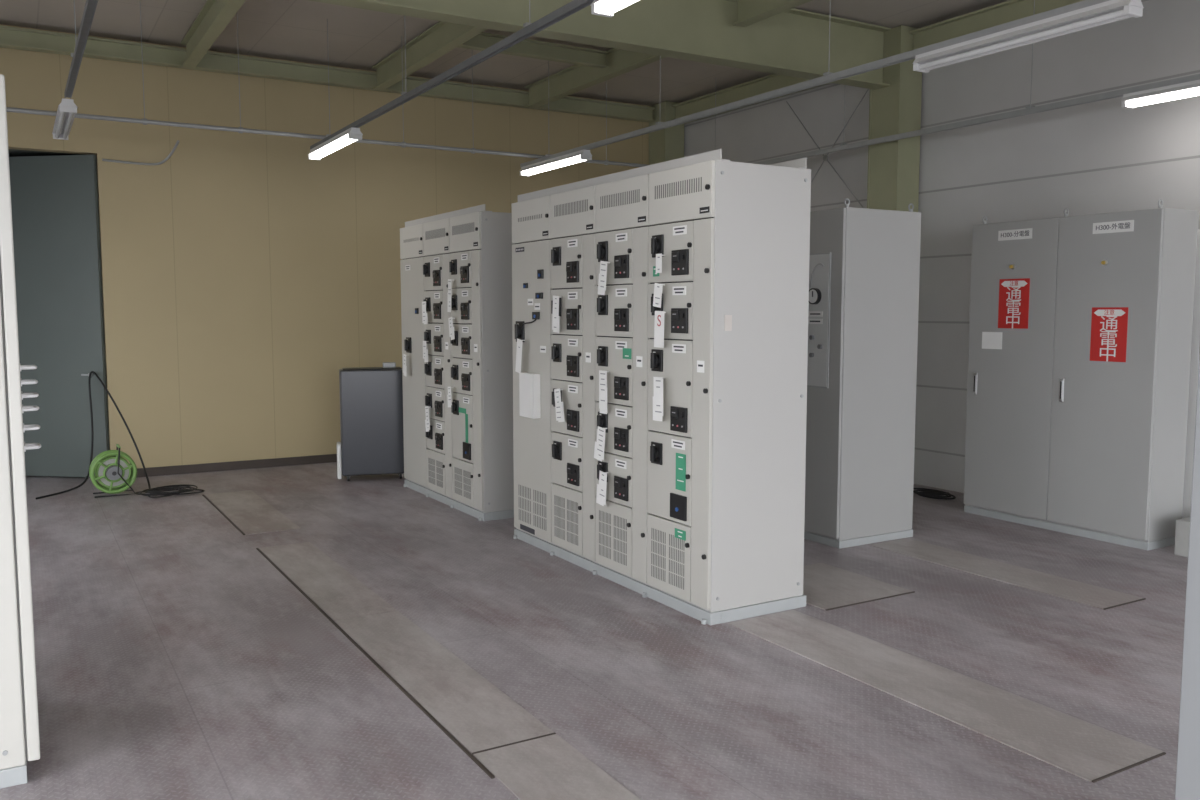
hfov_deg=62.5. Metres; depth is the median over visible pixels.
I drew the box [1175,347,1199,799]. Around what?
locker
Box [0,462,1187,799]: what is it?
floor
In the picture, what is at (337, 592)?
cover plate
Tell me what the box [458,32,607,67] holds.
cross beam
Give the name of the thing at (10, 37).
beam
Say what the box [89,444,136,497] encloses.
cable reel
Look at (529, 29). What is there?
rail
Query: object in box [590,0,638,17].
fluorescent light
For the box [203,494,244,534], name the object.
bar
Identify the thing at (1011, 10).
beam
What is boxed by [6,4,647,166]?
conduit
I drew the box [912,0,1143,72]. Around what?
fluorescent light
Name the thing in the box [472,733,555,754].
bar
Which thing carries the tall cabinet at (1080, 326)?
on the floor
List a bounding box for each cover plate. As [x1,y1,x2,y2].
[205,490,300,534]
[259,542,396,620]
[335,611,554,752]
[473,734,640,799]
[728,610,1163,781]
[803,563,911,609]
[869,538,1142,608]
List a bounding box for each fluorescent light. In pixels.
[52,98,77,139]
[308,127,362,159]
[519,149,591,175]
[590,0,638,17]
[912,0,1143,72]
[1121,80,1199,108]
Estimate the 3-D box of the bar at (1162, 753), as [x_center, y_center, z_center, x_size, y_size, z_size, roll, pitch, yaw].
[1.865,1.291,3.479,0.430,0.006,0.008,-3,6,-30]
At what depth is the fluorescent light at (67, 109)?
7.30 m
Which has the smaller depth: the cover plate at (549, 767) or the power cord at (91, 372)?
the cover plate at (549, 767)
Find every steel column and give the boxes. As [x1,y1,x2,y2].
[649,101,683,164]
[867,25,921,211]
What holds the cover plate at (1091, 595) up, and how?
on the floor
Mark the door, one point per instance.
(54, 199)
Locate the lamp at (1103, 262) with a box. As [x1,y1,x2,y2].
[1101,260,1107,265]
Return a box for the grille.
[342,367,401,369]
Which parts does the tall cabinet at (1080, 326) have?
handle, door, handle, door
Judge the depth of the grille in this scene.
9.33 m
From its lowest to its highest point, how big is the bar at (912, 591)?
0.006 m
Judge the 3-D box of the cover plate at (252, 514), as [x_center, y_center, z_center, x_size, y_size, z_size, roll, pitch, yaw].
[-2.827,0.887,7.966,0.390,0.005,1.800,-3,6,-30]
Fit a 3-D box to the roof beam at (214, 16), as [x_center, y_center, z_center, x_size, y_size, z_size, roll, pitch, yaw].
[-2.975,-3.094,7.771,0.110,0.230,3.530,-3,6,-30]
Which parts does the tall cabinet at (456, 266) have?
breaker handle, header panel, tall door, breaker handle, breaker handle, breaker handle, breaker handle, breaker handle, breaker handle, door, door, door, door, door, door, louvred panel, header panel, control panel, control panel, control panel, control panel, control panel, control panel, wireway door, breaker handle, breaker handle, breaker handle, breaker handle, breaker handle, door, door, door, door, door, louvred panel, control panel, control panel, header panel, control panel, control panel, control panel, wireway door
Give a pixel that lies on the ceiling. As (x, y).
(292, 30)
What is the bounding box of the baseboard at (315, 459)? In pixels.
[131,454,336,477]
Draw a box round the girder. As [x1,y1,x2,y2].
[309,0,890,89]
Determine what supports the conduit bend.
attached to the wall at (241, 273)
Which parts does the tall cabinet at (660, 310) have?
breaker handle, rating plate, header panel, tall door, control panel, control panel, control panel, breaker handle, breaker handle, breaker handle, breaker handle, breaker handle, door, door, door, door, door, louvred panel, control panel, control panel, control panel, control panel, control panel, header panel, wireway door, rating plate, breaker handle, breaker handle, breaker handle, breaker handle, breaker handle, louvred panel, door, door, door, door, door, control panel, control panel, control panel, control panel, control panel, header panel, wireway door, rating plate, breaker handle, breaker handle, breaker handle, breaker handle, louvred panel, door, door, door, door, control panel, control panel, control panel, control panel, header panel, wireway door, rating plate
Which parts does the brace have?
rod, rod, rod, rod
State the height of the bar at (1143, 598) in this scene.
0.006 m
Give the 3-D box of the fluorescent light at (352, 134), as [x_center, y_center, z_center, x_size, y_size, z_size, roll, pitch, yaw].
[-2.311,-2.212,8.577,0.120,0.090,1.300,-3,6,-30]
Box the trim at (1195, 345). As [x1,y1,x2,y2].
[1182,229,1199,518]
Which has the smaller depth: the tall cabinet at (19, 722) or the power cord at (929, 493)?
the tall cabinet at (19, 722)
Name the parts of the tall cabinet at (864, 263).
gauge panel, door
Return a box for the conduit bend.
[102,140,179,164]
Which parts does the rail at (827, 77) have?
hanger rod, hanger rod, hanger rod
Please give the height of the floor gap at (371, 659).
0.006 m
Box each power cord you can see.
[35,371,150,499]
[135,484,204,497]
[913,488,955,499]
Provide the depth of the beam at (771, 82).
10.89 m
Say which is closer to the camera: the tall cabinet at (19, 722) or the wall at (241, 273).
the tall cabinet at (19, 722)
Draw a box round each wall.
[0,24,648,468]
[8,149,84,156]
[684,0,1199,492]
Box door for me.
[9,154,108,477]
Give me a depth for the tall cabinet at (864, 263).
6.73 m
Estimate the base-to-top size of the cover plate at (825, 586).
0.005 m
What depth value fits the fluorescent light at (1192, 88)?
6.56 m
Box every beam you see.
[0,25,654,122]
[181,0,245,68]
[372,21,486,90]
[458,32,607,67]
[525,48,665,108]
[672,74,828,124]
[733,0,811,26]
[909,0,1083,49]
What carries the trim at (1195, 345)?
attached to the wall at (1103, 156)
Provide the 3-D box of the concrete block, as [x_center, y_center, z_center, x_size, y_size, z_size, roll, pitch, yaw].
[4.037,0.902,6.491,0.450,0.240,0.280,-3,6,-30]
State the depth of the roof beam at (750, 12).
7.66 m
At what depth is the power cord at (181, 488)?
8.63 m
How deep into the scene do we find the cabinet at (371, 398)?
9.28 m
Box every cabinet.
[0,74,40,788]
[337,362,403,480]
[400,204,513,520]
[511,149,810,624]
[804,198,920,548]
[964,199,1198,550]
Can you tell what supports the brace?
attached to the wall at (1103, 156)
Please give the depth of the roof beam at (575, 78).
10.05 m
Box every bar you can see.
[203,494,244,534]
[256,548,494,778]
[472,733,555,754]
[825,591,914,610]
[1092,752,1165,782]
[1103,598,1145,609]
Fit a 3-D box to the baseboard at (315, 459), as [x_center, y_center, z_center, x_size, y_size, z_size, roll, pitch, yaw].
[-1.876,0.567,11.077,6.330,0.085,0.024,-3,6,-30]
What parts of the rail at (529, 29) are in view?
hanger rod, hanger rod, hanger rod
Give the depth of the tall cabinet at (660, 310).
5.28 m
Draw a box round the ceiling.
[0,0,1008,105]
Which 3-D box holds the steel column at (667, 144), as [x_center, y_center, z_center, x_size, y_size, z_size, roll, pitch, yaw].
[0.814,-1.560,12.264,0.280,4.110,0.360,-3,6,-30]
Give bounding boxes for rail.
[64,0,97,98]
[310,0,593,148]
[520,0,1108,167]
[715,0,1199,164]
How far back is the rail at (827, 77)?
6.43 m
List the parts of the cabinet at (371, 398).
tank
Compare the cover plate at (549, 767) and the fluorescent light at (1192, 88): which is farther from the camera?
the fluorescent light at (1192, 88)
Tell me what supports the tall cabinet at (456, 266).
on the floor
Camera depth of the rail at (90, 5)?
5.60 m
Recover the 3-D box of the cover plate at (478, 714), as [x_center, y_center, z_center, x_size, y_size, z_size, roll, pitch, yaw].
[-0.773,1.205,4.439,0.340,0.005,1.788,-3,6,-30]
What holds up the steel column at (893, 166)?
on the floor
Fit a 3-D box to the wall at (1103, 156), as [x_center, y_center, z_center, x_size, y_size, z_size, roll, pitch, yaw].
[4.190,-1.095,7.038,0.150,4.320,13.170,-3,6,-30]
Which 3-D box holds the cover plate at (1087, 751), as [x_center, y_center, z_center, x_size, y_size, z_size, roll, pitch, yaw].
[1.355,1.214,4.337,0.440,0.005,1.990,-3,6,-30]
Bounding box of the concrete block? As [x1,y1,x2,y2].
[1174,517,1189,557]
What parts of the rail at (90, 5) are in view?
hanger rod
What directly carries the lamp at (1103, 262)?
attached to the tall cabinet at (1080, 326)
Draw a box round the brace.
[786,89,868,207]
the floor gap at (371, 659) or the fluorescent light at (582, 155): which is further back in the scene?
the fluorescent light at (582, 155)
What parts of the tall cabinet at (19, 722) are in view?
handle, handle, handle, handle, handle, handle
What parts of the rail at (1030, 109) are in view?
hanger rod, hanger rod, hanger rod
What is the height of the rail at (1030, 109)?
1.040 m
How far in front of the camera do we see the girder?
7.83 m
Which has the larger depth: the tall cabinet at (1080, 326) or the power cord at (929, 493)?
the power cord at (929, 493)
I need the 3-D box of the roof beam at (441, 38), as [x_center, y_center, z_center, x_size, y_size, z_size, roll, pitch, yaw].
[-1.400,-3.177,8.699,0.110,0.230,3.530,-3,6,-30]

